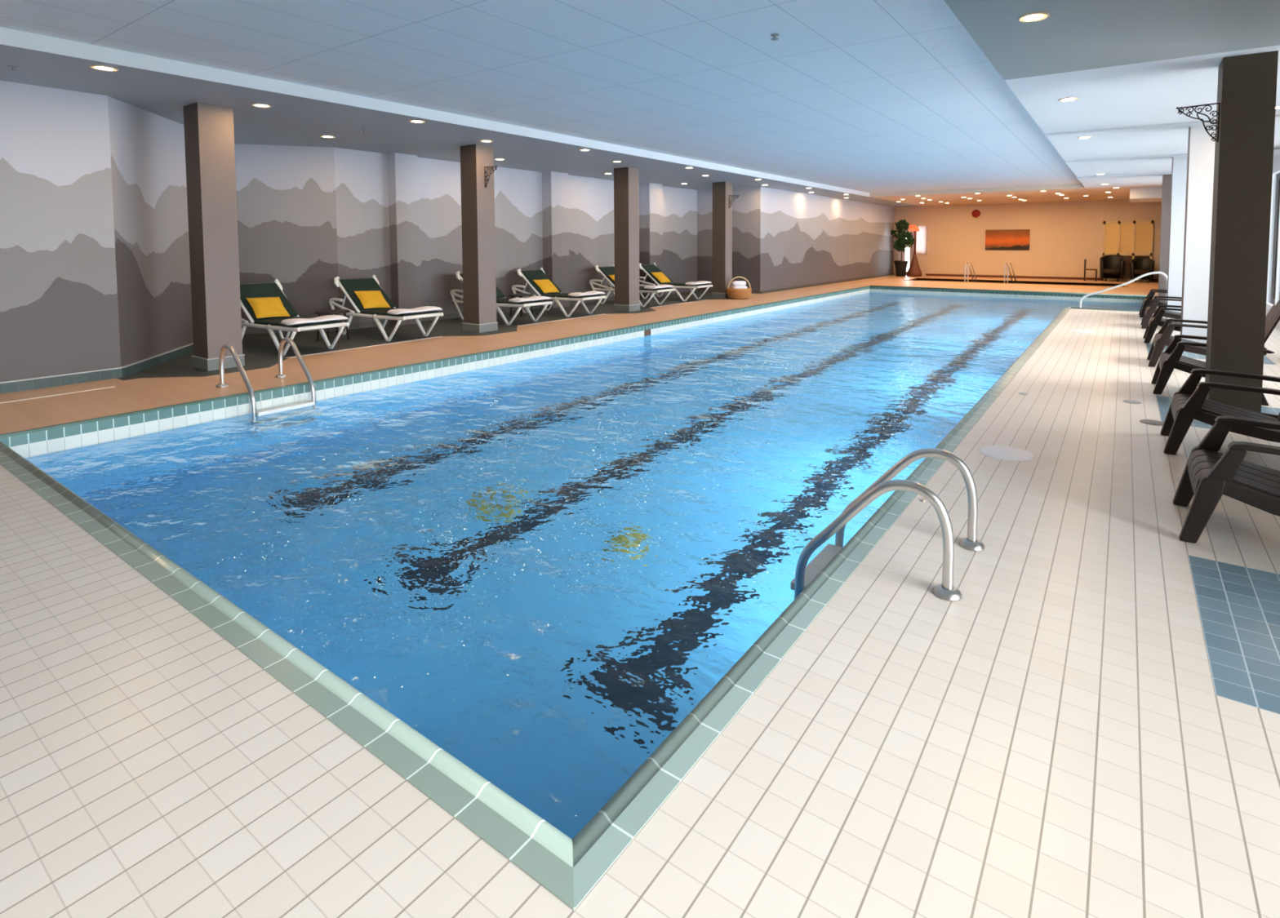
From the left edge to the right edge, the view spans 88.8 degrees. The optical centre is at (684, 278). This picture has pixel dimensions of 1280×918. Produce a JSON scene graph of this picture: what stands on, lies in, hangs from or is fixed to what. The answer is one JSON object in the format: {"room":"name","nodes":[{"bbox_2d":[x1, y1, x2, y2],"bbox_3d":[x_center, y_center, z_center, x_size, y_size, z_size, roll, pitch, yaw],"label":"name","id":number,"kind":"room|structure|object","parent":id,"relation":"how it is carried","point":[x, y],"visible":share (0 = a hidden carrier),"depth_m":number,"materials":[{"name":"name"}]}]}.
{"room":"indoor swimming pool","nodes":[
{"label":"indoor swimming pool","id":0,"kind":"room"},
{"bbox_2d":[0,80,894,382],"bbox_3d":[-1.075,-0.925,16.258,2.969,3.050,32.205,2,4,35],"label":"wall","id":1,"kind":"structure","parent":0,"point":[95,260],"depth_m":10.44,"materials":[{"name":"grey paint"}]},
{"bbox_2d":[0,342,193,394],"bbox_3d":[-7.277,1.085,5.551,1.393,0.112,7.306,1,3,20],"label":"baseboard","id":2,"kind":"structure","parent":1,"relation":"attached to","point":[11,386],"depth_m":6.78,"materials":[{"name":"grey tile"}]},
{"bbox_2d":[0,299,707,403],"bbox_3d":[-3.023,0.834,10.988,0.295,0.005,13.004,2,4,33],"label":"trim","id":3,"kind":"structure","parent":1,"relation":"attached to","point":[704,300],"depth_m":8.57,"materials":[{"name":"beige"}]},
{"bbox_2d":[342,273,893,330],"bbox_3d":[2.073,0.313,19.511,1.787,0.090,23.337,3,4,42],"label":"baseboard","id":4,"kind":"structure","parent":1,"relation":"attached to","point":[371,324],"depth_m":14.16,"materials":[{"name":"grey"}]},
{"bbox_2d":[0,0,1081,193],"bbox_3d":[1.830,-2.283,10.012,6.270,0.100,25.300,2,4,34],"label":"ceiling","id":5,"kind":"structure","parent":0,"point":[870,96],"depth_m":6.28,"materials":[{"name":"white paint"}]},
{"bbox_2d":[770,33,779,40],"bbox_3d":[0.731,-1.951,5.276,0.072,0.040,0.070,2,4,34],"label":"sprinkler head","id":6,"kind":"object","parent":5,"relation":"attached to","point":[774,35],"visible":1,"depth_m":5.26},
{"bbox_2d":[0,275,1279,917],"bbox_3d":[3.342,0.722,13.388,14.100,0.063,32.300,2,4,34],"label":"floor","id":7,"kind":"structure","parent":0,"point":[1091,730],"depth_m":1.93,"materials":[{"name":"beige tile"}]},
{"bbox_2d":[182,102,244,371],"bbox_3d":[-5.409,-0.463,7.496,0.422,2.976,0.377,2,4,34],"label":"column","id":8,"kind":"structure","parent":7,"relation":"on","point":[209,132],"depth_m":7.37,"materials":[{"name":"beige paint"}]},
{"bbox_2d":[215,337,315,416],"bbox_3d":[-4.205,1.310,6.603,0.781,1.338,0.662,2,4,34],"label":"pool ladder","id":9,"kind":"object","parent":7,"relation":"attached to","point":[222,384],"visible":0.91,"depth_m":6.51,"materials":[{"name":"silver metal"}]},
{"bbox_2d":[240,279,349,355],"bbox_3d":[-5.472,0.502,8.899,2.034,0.922,0.719,2,4,32],"label":"sun lounger","id":10,"kind":"object","parent":7,"relation":"on","point":[274,289],"visible":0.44,"depth_m":8.85,"materials":[{"name":"white plastic"}]},
{"bbox_2d":[245,297,290,318],"bbox_3d":[-5.735,0.396,8.995,0.334,0.269,0.428,2,4,35],"label":"cushion","id":11,"kind":"object","parent":10,"relation":"on","point":[268,307],"visible":1,"depth_m":8.94,"materials":[{"name":"yellow fabric"}]},
{"bbox_2d":[240,282,297,319],"bbox_3d":[-5.871,0.309,9.140,0.615,0.462,0.570,2,4,32],"label":"cushion","id":12,"kind":"object","parent":10,"relation":"on","point":[269,289],"depth_m":9.18,"materials":[{"name":"green fabric"}]},
{"bbox_2d":[253,316,342,327],"bbox_3d":[-5.149,0.587,8.698,1.166,0.060,0.570,2,4,32],"label":"seat cushion","id":13,"kind":"object","parent":10,"relation":"on","point":[270,322],"depth_m":8.55,"materials":[{"name":"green fabric"}]},
{"bbox_2d":[280,315,348,325],"bbox_3d":[-4.793,0.531,8.470,0.352,0.070,0.720,2,4,32],"label":"folded towel","id":14,"kind":"object","parent":10,"relation":"on","point":[328,317],"visible":1,"depth_m":8.33,"materials":[{"name":"white fabric"}]},
{"bbox_2d":[314,309,350,340],"bbox_3d":[-5.206,0.694,9.657,0.470,0.431,0.470,2,4,34],"label":"side table","id":15,"kind":"object","parent":7,"relation":"on","point":[335,312],"visible":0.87,"depth_m":9.60,"materials":[{"name":"brown plastic"}]},
{"bbox_2d":[328,275,443,341],"bbox_3d":[-4.652,0.434,10.113,2.034,0.922,0.719,2,4,34],"label":"sun lounger","id":16,"kind":"object","parent":7,"relation":"on","point":[348,286],"visible":0.71,"depth_m":10.10,"materials":[{"name":"white plastic"}]},
{"bbox_2d":[339,278,394,311],"bbox_3d":[-5.042,0.240,10.366,0.615,0.462,0.570,2,4,34],"label":"cushion","id":17,"kind":"object","parent":16,"relation":"on","point":[348,286],"depth_m":10.31,"materials":[{"name":"green fabric"}]},
{"bbox_2d":[354,290,390,308],"bbox_3d":[-4.897,0.327,10.239,0.334,0.272,0.430,2,4,37],"label":"cushion","id":18,"kind":"object","parent":16,"relation":"on","point":[368,299],"visible":1,"depth_m":10.18,"materials":[{"name":"yellow fabric"}]},
{"bbox_2d":[360,308,437,316],"bbox_3d":[-4.334,0.519,9.903,1.166,0.060,0.570,2,4,34],"label":"seat cushion","id":19,"kind":"object","parent":16,"relation":"on","point":[379,312],"depth_m":9.71,"materials":[{"name":"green fabric"}]},
{"bbox_2d":[386,306,442,315],"bbox_3d":[-3.986,0.464,9.665,0.352,0.070,0.720,2,4,34],"label":"folded towel","id":20,"kind":"object","parent":16,"relation":"on","point":[426,308],"visible":1,"depth_m":9.51,"materials":[{"name":"white fabric"}]},
{"bbox_2d":[460,144,497,333],"bbox_3d":[-3.333,-0.635,10.566,0.422,2.976,0.377,2,4,34],"label":"column","id":21,"kind":"structure","parent":7,"relation":"on","point":[477,202],"depth_m":10.44,"materials":[{"name":"beige paint"}]},
{"bbox_2d":[484,165,497,187],"bbox_3d":[-3.057,-1.609,10.310,0.304,0.336,0.010,2,4,34],"label":"iron bracket","id":22,"kind":"object","parent":21,"relation":"attached to","point":[495,167],"visible":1,"depth_m":10.34,"materials":[{"name":"black metal"}]},
{"bbox_2d":[449,271,552,324],"bbox_3d":[-3.393,0.330,11.975,2.034,0.922,0.719,2,4,34],"label":"sun lounger","id":23,"kind":"object","parent":7,"relation":"on","point":[500,302],"visible":0.56,"depth_m":11.74,"materials":[{"name":"white plastic"}]},
{"bbox_2d":[459,273,505,298],"bbox_3d":[-3.783,0.136,12.228,0.615,0.462,0.570,2,4,34],"label":"cushion","id":24,"kind":"object","parent":23,"relation":"on","point":[500,295],"depth_m":12.19,"materials":[{"name":"green fabric"}]},
{"bbox_2d":[496,297,547,304],"bbox_3d":[-3.075,0.415,11.765,1.166,0.060,0.570,2,4,34],"label":"seat cushion","id":25,"kind":"object","parent":23,"relation":"on","point":[504,300],"depth_m":11.49,"materials":[{"name":"green fabric"}]},
{"bbox_2d":[508,296,551,302],"bbox_3d":[-2.727,0.360,11.526,0.352,0.070,0.720,2,4,34],"label":"folded towel","id":26,"kind":"object","parent":23,"relation":"on","point":[534,298],"visible":1,"depth_m":11.33,"materials":[{"name":"white fabric"}]},
{"bbox_2d":[508,293,533,317],"bbox_3d":[-3.183,0.521,12.738,0.470,0.431,0.470,2,4,34],"label":"side table","id":27,"kind":"object","parent":7,"relation":"on","point":[521,295],"visible":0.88,"depth_m":12.64,"materials":[{"name":"brown plastic"}]},
{"bbox_2d":[511,267,606,317],"bbox_3d":[-2.567,0.262,13.196,2.034,0.922,0.719,2,4,35],"label":"sun lounger","id":28,"kind":"object","parent":7,"relation":"on","point":[528,276],"visible":0.78,"depth_m":13.19,"materials":[{"name":"white plastic"}]},
{"bbox_2d":[520,270,561,294],"bbox_3d":[-2.954,0.067,13.453,0.615,0.462,0.570,2,4,35],"label":"cushion","id":29,"kind":"object","parent":28,"relation":"on","point":[528,276],"depth_m":13.35,"materials":[{"name":"green fabric"}]},
{"bbox_2d":[533,279,559,293],"bbox_3d":[-2.816,0.154,13.317,0.333,0.265,0.423,2,4,36],"label":"cushion","id":30,"kind":"object","parent":28,"relation":"on","point":[546,286],"visible":1,"depth_m":13.24,"materials":[{"name":"yellow fabric"}]},
{"bbox_2d":[541,293,602,297],"bbox_3d":[-2.251,0.347,12.983,1.166,0.060,0.570,2,4,35],"label":"seat cushion","id":31,"kind":"object","parent":28,"relation":"on","point":[549,295],"depth_m":12.81,"materials":[{"name":"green fabric"}]},
{"bbox_2d":[568,291,604,297],"bbox_3d":[-1.905,0.291,12.741,0.352,0.070,0.720,2,4,35],"label":"folded towel","id":32,"kind":"object","parent":28,"relation":"on","point":[588,293],"visible":1,"depth_m":12.54,"materials":[{"name":"white fabric"}]},
{"bbox_2d":[0,286,1145,457],"bbox_3d":[3.580,1.571,11.097,7.494,1.500,20.105,2,4,34],"label":"pool edge","id":33,"kind":"object","parent":7,"relation":"in","point":[41,442],"visible":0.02,"depth_m":7.23,"materials":[{"name":"white tile"}]},
{"bbox_2d":[24,292,1142,839],"bbox_3d":[3.579,1.021,11.066,7.494,0.001,20.105,2,4,34],"label":"pool water","id":34,"kind":"object","parent":33,"relation":"in","point":[540,567],"visible":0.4,"depth_m":4.08,"materials":[{"name":"blue liquid"}]},
{"bbox_2d":[0,285,1146,910],"bbox_3d":[3.500,0.834,11.123,7.700,0.069,20.318,2,4,34],"label":"pool coping","id":35,"kind":"object","parent":7,"relation":"on","point":[569,868],"visible":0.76,"depth_m":2.07,"materials":[{"name":"green tile"}]},
{"bbox_2d":[613,167,640,311],"bbox_3d":[-1.212,-0.811,13.702,0.422,2.976,0.377,2,4,34],"label":"column","id":36,"kind":"structure","parent":7,"relation":"on","point":[626,180],"depth_m":13.57,"materials":[{"name":"beige paint"}]},
{"bbox_2d":[589,264,675,306],"bbox_3d":[-1.238,0.151,15.161,2.034,0.922,0.719,2,4,34],"label":"sun lounger","id":37,"kind":"object","parent":7,"relation":"on","point":[605,272],"visible":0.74,"depth_m":15.18,"materials":[{"name":"white plastic"}]},
{"bbox_2d":[598,266,614,284],"bbox_3d":[-1.629,-0.043,15.414,0.615,0.462,0.570,2,4,34],"label":"cushion","id":38,"kind":"object","parent":37,"relation":"on","point":[605,271],"depth_m":15.29,"materials":[{"name":"green fabric"}]},
{"bbox_2d":[608,275,614,281],"bbox_3d":[-1.510,0.046,15.247,0.333,0.263,0.420,2,4,34],"label":"cushion","id":39,"kind":"object","parent":37,"relation":"on","point":[612,277],"visible":0.14,"depth_m":15.13,"materials":[{"name":"yellow fabric"}]},
{"bbox_2d":[639,286,671,290],"bbox_3d":[-0.920,0.236,14.951,1.166,0.060,0.570,2,4,34],"label":"seat cushion","id":40,"kind":"object","parent":37,"relation":"on","point":[641,288],"depth_m":14.62,"materials":[{"name":"green fabric"}]},
{"bbox_2d":[644,284,673,288],"bbox_3d":[-0.572,0.181,14.712,0.352,0.070,0.720,2,4,34],"label":"folded towel","id":41,"kind":"object","parent":37,"relation":"on","point":[658,286],"visible":1,"depth_m":14.49,"materials":[{"name":"white fabric"}]},
{"bbox_2d":[639,262,712,301],"bbox_3d":[-0.320,0.075,16.518,2.034,0.922,0.719,2,4,34],"label":"sun lounger","id":42,"kind":"object","parent":7,"relation":"on","point":[648,269],"visible":0.66,"depth_m":16.50,"materials":[{"name":"white plastic"}]},
{"bbox_2d":[640,264,672,284],"bbox_3d":[-0.711,-0.119,16.771,0.615,0.462,0.570,2,4,34],"label":"cushion","id":43,"kind":"object","parent":42,"relation":"on","point":[648,268],"depth_m":16.64,"materials":[{"name":"green fabric"}]},
{"bbox_2d":[651,271,671,283],"bbox_3d":[-0.593,-0.030,16.603,0.333,0.263,0.422,2,4,34],"label":"cushion","id":44,"kind":"object","parent":42,"relation":"on","point":[661,277],"visible":1,"depth_m":16.51,"materials":[{"name":"yellow fabric"}]},
{"bbox_2d":[659,283,709,286],"bbox_3d":[-0.003,0.160,16.308,1.166,0.060,0.570,2,4,34],"label":"seat cushion","id":45,"kind":"object","parent":42,"relation":"on","point":[672,284],"depth_m":16.08,"materials":[{"name":"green fabric"}]},
{"bbox_2d":[684,280,711,284],"bbox_3d":[0.345,0.105,16.069,0.352,0.070,0.720,2,4,34],"label":"folded towel","id":46,"kind":"object","parent":42,"relation":"on","point":[700,282],"visible":1,"depth_m":15.86,"materials":[{"name":"white fabric"}]},
{"bbox_2d":[711,182,732,298],"bbox_3d":[0.982,-0.993,16.946,0.422,2.976,0.377,2,4,34],"label":"column","id":47,"kind":"structure","parent":7,"relation":"on","point":[722,213],"depth_m":16.81,"materials":[{"name":"beige paint"}]},
{"bbox_2d":[728,195,738,208],"bbox_3d":[1.263,-1.967,16.698,0.304,0.336,0.010,2,4,34],"label":"iron bracket","id":48,"kind":"object","parent":47,"relation":"attached to","point":[730,203],"visible":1,"depth_m":16.73,"materials":[{"name":"black metal"}]},
{"bbox_2d":[726,276,751,299],"bbox_3d":[1.400,0.227,16.692,0.643,0.568,0.643,2,4,34],"label":"wicker basket","id":49,"kind":"object","parent":7,"relation":"on","point":[736,294],"visible":0.98,"depth_m":16.48,"materials":[{"name":"beige wicker"}]},
{"bbox_2d":[732,280,746,285],"bbox_3d":[1.400,0.122,16.686,0.346,0.124,0.124,-1,3,-11],"label":"rolled towel","id":50,"kind":"object","parent":49,"relation":"in","point":[735,282],"visible":1,"depth_m":16.64,"materials":[{"name":"white fabric"}]},
{"bbox_2d":[733,285,746,288],"bbox_3d":[1.418,0.242,16.602,0.346,0.124,0.124,-1,3,-11],"label":"rolled towel","id":51,"kind":"object","parent":49,"relation":"in","point":[735,286],"visible":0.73,"depth_m":16.56,"materials":[{"name":"white fabric"}]},
{"bbox_2d":[791,448,984,601],"bbox_3d":[0.948,1.496,3.068,0.761,1.338,0.622,2,4,34],"label":"pool ladder","id":52,"kind":"object","parent":7,"relation":"attached to","point":[805,575],"visible":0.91,"depth_m":3.00,"materials":[{"name":"silver metal"}]},
{"bbox_2d":[890,218,914,276],"bbox_3d":[9.177,-1.309,27.513,1.026,2.426,0.737,2,4,34],"label":"potted tree","id":53,"kind":"object","parent":7,"relation":"on","point":[900,245],"visible":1,"depth_m":27.38,"materials":[{"name":"green plant"}]},
{"bbox_2d":[905,225,922,276],"bbox_3d":[9.674,-1.178,27.550,0.735,2.160,0.630,2,4,34],"label":"floor lamp","id":54,"kind":"object","parent":7,"relation":"on","point":[914,270],"visible":0.96,"depth_m":27.41,"materials":[{"name":"brown wicker"}]},
{"bbox_2d":[964,262,977,282],"bbox_3d":[10.296,-0.160,23.453,0.682,0.885,0.142,-2,4,-37],"label":"grab rail","id":55,"kind":"object","parent":7,"relation":"on","point":[968,267],"visible":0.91,"depth_m":23.30,"materials":[{"name":"silver metal"}]},
{"bbox_2d":[978,445,1034,461],"bbox_3d":[2.191,1.186,4.440,0.340,0.005,0.340,2,4,34],"label":"drain cover","id":56,"kind":"object","parent":7,"relation":"on","point":[999,452],"visible":1,"depth_m":4.42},
{"bbox_2d":[1004,262,1016,284],"bbox_3d":[11.357,-0.122,22.738,0.682,0.885,0.142,-2,4,-37],"label":"grab rail","id":57,"kind":"object","parent":7,"relation":"on","point":[1008,268],"visible":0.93,"depth_m":22.61,"materials":[{"name":"silver metal"}]},
{"bbox_2d":[911,278,1119,286],"bbox_3d":[11.674,0.477,23.451,6.850,0.700,1.500,2,4,34],"label":"basin","id":58,"kind":"object","parent":7,"relation":"in","point":[1002,282],"visible":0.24,"depth_m":23.79,"materials":[{"name":"brown tile"}]},
{"bbox_2d":[903,278,1128,287],"bbox_3d":[11.674,0.122,23.431,7.050,0.012,1.700,2,4,34],"label":"trim","id":59,"kind":"structure","parent":7,"relation":"on","point":[926,278],"depth_m":23.04,"materials":[{"name":"brown tile"}]},
{"bbox_2d":[1071,329,1095,333],"bbox_3d":[6.412,0.847,10.485,0.340,0.005,0.340,2,4,34],"label":"drain","id":60,"kind":"object","parent":7,"relation":"on","point":[1074,331],"visible":1,"depth_m":10.44,"materials":[{"name":"white"}]},
{"bbox_2d":[1084,259,1097,281],"bbox_3d":[14.984,-0.313,24.068,0.400,0.800,0.400,2,4,34],"label":"dining chair","id":61,"kind":"object","parent":7,"relation":"on","point":[1085,260],"visible":1,"depth_m":23.99,"materials":[{"name":"brown wood"}]},
{"bbox_2d":[1099,254,1124,281],"bbox_3d":[15.580,-0.378,23.767,0.775,0.969,0.704,2,4,34],"label":"armchair","id":62,"kind":"object","parent":7,"relation":"on","point":[1112,266],"visible":0.99,"depth_m":23.83,"materials":[{"name":"brown leather"}]},
{"bbox_2d":[1079,271,1167,307],"bbox_3d":[9.278,0.501,13.797,1.601,1.322,0.110,2,4,34],"label":"stair handrail","id":63,"kind":"object","parent":7,"relation":"on","point":[1153,273],"visible":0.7,"depth_m":13.75,"materials":[{"name":"white metal"}]},
{"bbox_2d":[1122,400,1141,404],"bbox_3d":[4.013,1.105,5.850,0.140,0.005,0.140,2,4,34],"label":"drain","id":64,"kind":"object","parent":7,"relation":"on","point":[1131,402],"visible":1,"depth_m":5.84,"materials":[{"name":"grey metal"}]},
{"bbox_2d":[1130,257,1154,283],"bbox_3d":[16.259,-0.301,23.186,0.701,0.877,0.636,2,4,34],"label":"armchair","id":65,"kind":"object","parent":7,"relation":"on","point":[1139,266],"visible":0.89,"depth_m":23.22,"materials":[{"name":"black leather"}]},
{"bbox_2d":[1139,419,1163,426],"bbox_3d":[3.718,1.143,5.181,0.170,0.005,0.170,2,4,34],"label":"drain","id":66,"kind":"object","parent":7,"relation":"on","point":[1150,422],"visible":0.84,"depth_m":5.18,"materials":[{"name":"grey metal"}]},
{"bbox_2d":[1138,288,1167,317],"bbox_3d":[9.203,0.275,12.361,0.943,0.930,0.606,2,4,34],"label":"armchair","id":67,"kind":"object","parent":7,"relation":"on","point":[1148,299],"visible":0.44,"depth_m":12.36,"materials":[{"name":"black plastic"}]},
{"bbox_2d":[1140,296,1182,328],"bbox_3d":[8.123,0.364,10.764,0.943,0.930,0.606,2,4,34],"label":"armchair","id":68,"kind":"object","parent":7,"relation":"on","point":[1152,308],"visible":0.55,"depth_m":10.74,"materials":[{"name":"black plastic"}]},
{"bbox_2d":[1142,304,1181,343],"bbox_3d":[7.065,0.452,9.200,0.943,0.930,0.606,2,4,34],"label":"armchair","id":69,"kind":"object","parent":7,"relation":"on","point":[1157,319],"visible":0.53,"depth_m":9.20,"materials":[{"name":"black plastic"}]},
{"bbox_2d":[1158,174,1171,302],"bbox_3d":[11.069,-0.894,14.876,0.350,2.976,0.360,2,4,34],"label":"column","id":70,"kind":"structure","parent":7,"relation":"on","point":[1166,179],"depth_m":14.78,"materials":[{"name":"beige paint"}]},
{"bbox_2d":[1165,155,1187,319],"bbox_3d":[8.971,-0.720,11.773,0.350,2.976,0.360,2,4,34],"label":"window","id":71,"kind":"structure","parent":7,"relation":"on","point":[1179,169],"depth_m":11.66,"materials":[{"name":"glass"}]},
{"bbox_2d":[1146,319,1207,367],"bbox_3d":[5.884,0.550,7.454,0.943,0.930,0.606,2,4,34],"label":"armchair","id":72,"kind":"object","parent":7,"relation":"on","point":[1164,337],"visible":0.51,"depth_m":7.44,"materials":[{"name":"black plastic"}]},
{"bbox_2d":[1180,124,1216,343],"bbox_3d":[6.872,-0.546,8.670,0.350,2.976,0.360,2,4,34],"label":"column","id":73,"kind":"structure","parent":7,"relation":"on","point":[1201,149],"depth_m":8.55,"materials":[{"name":"beige paint"}]},
{"bbox_2d":[1151,299,1279,405],"bbox_3d":[4.972,0.625,6.105,0.943,0.930,0.606,2,4,34],"label":"armchair","id":74,"kind":"object","parent":7,"relation":"on","point":[1172,358],"visible":0.61,"depth_m":6.07,"materials":[{"name":"black plastic"}]},
{"bbox_2d":[1160,368,1279,454],"bbox_3d":[3.797,0.723,4.367,0.943,0.930,0.606,2,4,34],"label":"armchair","id":75,"kind":"object","parent":7,"relation":"on","point":[1189,403],"visible":0.91,"depth_m":4.37,"materials":[{"name":"black plastic"}]},
{"bbox_2d":[1173,416,1279,543],"bbox_3d":[2.924,0.795,3.076,0.943,0.930,0.606,2,4,34],"label":"armchair","id":76,"kind":"object","parent":7,"relation":"on","point":[1209,474],"visible":1,"depth_m":3.09,"materials":[{"name":"black plastic"}]},
{"bbox_2d":[1204,50,1278,412],"bbox_3d":[4.774,-0.375,5.615,0.345,2.976,0.360,2,4,34],"label":"column","id":77,"kind":"structure","parent":7,"relation":"on","point":[1246,89],"depth_m":5.47,"materials":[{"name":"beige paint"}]},
{"bbox_2d":[1176,102,1220,142],"bbox_3d":[4.467,-1.346,5.684,0.304,0.336,0.010,2,4,34],"label":"iron bracket","id":78,"kind":"object","parent":77,"relation":"attached to","point":[1219,104],"visible":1,"depth_m":5.64,"materials":[{"name":"black metal"}]},
{"bbox_2d":[0,0,1279,207],"bbox_3d":[3.324,-2.401,13.286,14.200,0.230,32.400,2,4,34],"label":"ceiling","id":79,"kind":"structure","parent":0,"point":[291,121],"depth_m":6.99,"materials":[{"name":"grey paint"}]},
{"bbox_2d":[7,65,19,71],"bbox_3d":[-5.870,-1.834,5.710,0.072,0.040,0.070,2,4,34],"label":"sprinkler head","id":80,"kind":"object","parent":79,"relation":"attached to","point":[13,68],"visible":1,"depth_m":5.70},
{"bbox_2d":[89,65,119,71],"bbox_3d":[-5.116,-1.853,5.755,0.196,0.008,0.196,2,4,34],"label":"recessed light","id":81,"kind":"object","parent":79,"relation":"in","point":[102,68],"visible":1,"depth_m":5.74,"materials":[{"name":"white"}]},
{"bbox_2d":[251,103,271,107],"bbox_3d":[-4.743,-1.940,7.323,0.196,0.008,0.196,2,4,34],"label":"recessed light","id":82,"kind":"object","parent":79,"relation":"in","point":[261,105],"visible":1,"depth_m":7.31,"materials":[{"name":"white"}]},
{"bbox_2d":[320,135,335,137],"bbox_3d":[-5.174,-2.057,9.469,0.196,0.008,0.196,2,4,34],"label":"recessed light","id":83,"kind":"object","parent":79,"relation":"in","point":[324,136],"visible":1,"depth_m":9.45,"materials":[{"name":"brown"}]},
{"bbox_2d":[408,120,425,123],"bbox_3d":[-3.398,-1.995,8.295,0.196,0.008,0.196,2,4,34],"label":"recessed light","id":84,"kind":"object","parent":79,"relation":"in","point":[410,121],"visible":1,"depth_m":8.29,"materials":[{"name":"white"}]},
{"bbox_2d":[0,26,869,196],"bbox_3d":[-0.772,-2.261,11.773,0.010,0.130,25.300,2,4,34],"label":"trim","id":85,"kind":"structure","parent":79,"relation":"attached to","point":[11,37],"depth_m":6.97,"materials":[{"name":"white paint"}]},
{"bbox_2d":[480,140,493,142],"bbox_3d":[-3.003,-2.084,9.896,0.196,0.008,0.196,2,4,34],"label":"recessed light","id":86,"kind":"object","parent":79,"relation":"in","point":[480,140],"visible":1,"depth_m":9.88,"materials":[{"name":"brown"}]},
{"bbox_2d":[1017,12,1049,22],"bbox_3d":[2.398,-1.794,4.483,0.196,0.008,0.196,2,4,34],"label":"recessed light","id":87,"kind":"object","parent":79,"relation":"in","point":[1035,16],"visible":1,"depth_m":4.48,"materials":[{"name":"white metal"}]},
{"bbox_2d":[1057,97,1079,102],"bbox_3d":[4.160,-1.939,7.066,0.196,0.008,0.196,2,4,34],"label":"recessed light","id":88,"kind":"object","parent":79,"relation":"in","point":[1069,99],"visible":1,"depth_m":7.04,"materials":[{"name":"white"}]},
{"bbox_2d":[1077,136,1092,138],"bbox_3d":[5.921,-2.084,9.650,0.196,0.008,0.196,2,4,34],"label":"recessed light","id":89,"kind":"object","parent":79,"relation":"in","point":[1083,137],"visible":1,"depth_m":9.62,"materials":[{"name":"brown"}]},
{"bbox_2d":[1128,186,1162,203],"bbox_3d":[13.928,-2.499,19.523,1.000,0.310,2.400,2,4,34],"label":"trim","id":90,"kind":"structure","parent":79,"relation":"attached to","point":[1136,194],"depth_m":18.68,"materials":[{"name":"white paint"}]},
{"bbox_2d":[893,200,1161,279],"bbox_3d":[13.192,-1.593,26.084,9.700,3.260,0.150,2,4,34],"label":"wall","id":91,"kind":"structure","parent":0,"point":[1063,235],"depth_m":25.71,"materials":[{"name":"beige paint"}]},
{"bbox_2d":[899,229,905,261],"bbox_3d":[9.531,-1.241,28.520,0.230,1.860,0.010,2,4,34],"label":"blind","id":92,"kind":"object","parent":91,"relation":"attached to","point":[903,253],"visible":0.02,"depth_m":28.51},
{"bbox_2d":[897,231,911,275],"bbox_3d":[9.634,-1.200,28.506,0.560,2.100,0.060,2,4,34],"label":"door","id":93,"kind":"structure","parent":91,"relation":"in","point":[910,232],"depth_m":28.38,"materials":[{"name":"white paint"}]},
{"bbox_2d":[912,226,928,254],"bbox_3d":[10.122,-1.649,28.006,0.620,1.230,0.030,2,4,34],"label":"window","id":94,"kind":"structure","parent":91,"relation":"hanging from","point":[922,237],"depth_m":27.97,"materials":[{"name":"white glass"}]},
{"bbox_2d":[972,209,980,217],"bbox_3d":[11.932,-2.657,26.719,0.320,0.320,0.110,2,4,34],"label":"bell","id":95,"kind":"object","parent":91,"relation":"attached to","point":[975,213],"visible":1,"depth_m":26.69,"materials":[{"name":"red metal"}]},
{"bbox_2d":[985,229,1030,250],"bbox_3d":[12.931,-1.551,26.147,1.600,0.810,0.038,2,4,34],"label":"painting","id":96,"kind":"object","parent":91,"relation":"attached to","point":[1015,239],"visible":1,"depth_m":26.11,"materials":[{"name":"paint"}]},
{"bbox_2d":[925,273,1158,281],"bbox_3d":[13.707,-0.046,25.714,8.100,0.090,0.030,2,4,34],"label":"baseboard","id":97,"kind":"structure","parent":91,"relation":"attached to","point":[926,274],"depth_m":25.88,"materials":[{"name":"brown wood"}]},
{"bbox_2d":[1101,220,1153,281],"bbox_3d":[16.231,-1.008,23.929,1.520,2.200,0.050,2,4,34],"label":"folding screen","id":98,"kind":"object","parent":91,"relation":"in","point":[1131,240],"depth_m":23.91,"materials":[{"name":"beige fabric"}]},
{"bbox_2d":[1104,223,1151,253],"bbox_3d":[16.236,-1.473,23.913,1.420,1.070,0.012,2,4,34],"label":"blind","id":99,"kind":"object","parent":98,"relation":"attached to","point":[1118,237],"depth_m":23.90,"materials":[{"name":"yellow fabric"}]},
{"bbox_2d":[1266,160,1279,314],"bbox_3d":[7.251,-0.496,6.326,0.200,3.260,25.500,2,4,34],"label":"wall","id":100,"kind":"structure","parent":0,"point":[1276,165],"depth_m":12.70,"materials":[{"name":"white paint"}]},
{"bbox_2d":[1044,114,1279,179],"bbox_3d":[8.732,-2.192,11.628,3.370,0.040,7.810,2,4,34],"label":"trim","id":101,"kind":"structure","parent":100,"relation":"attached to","point":[1180,125],"depth_m":9.25,"materials":[{"name":"white paint"}]},
{"bbox_2d":[1266,167,1279,308],"bbox_3d":[11.154,-0.740,12.102,0.100,2.740,3.150,2,4,34],"label":"window","id":102,"kind":"structure","parent":100,"relation":"in","point":[1273,266],"depth_m":13.03,"materials":[{"name":"glass"}]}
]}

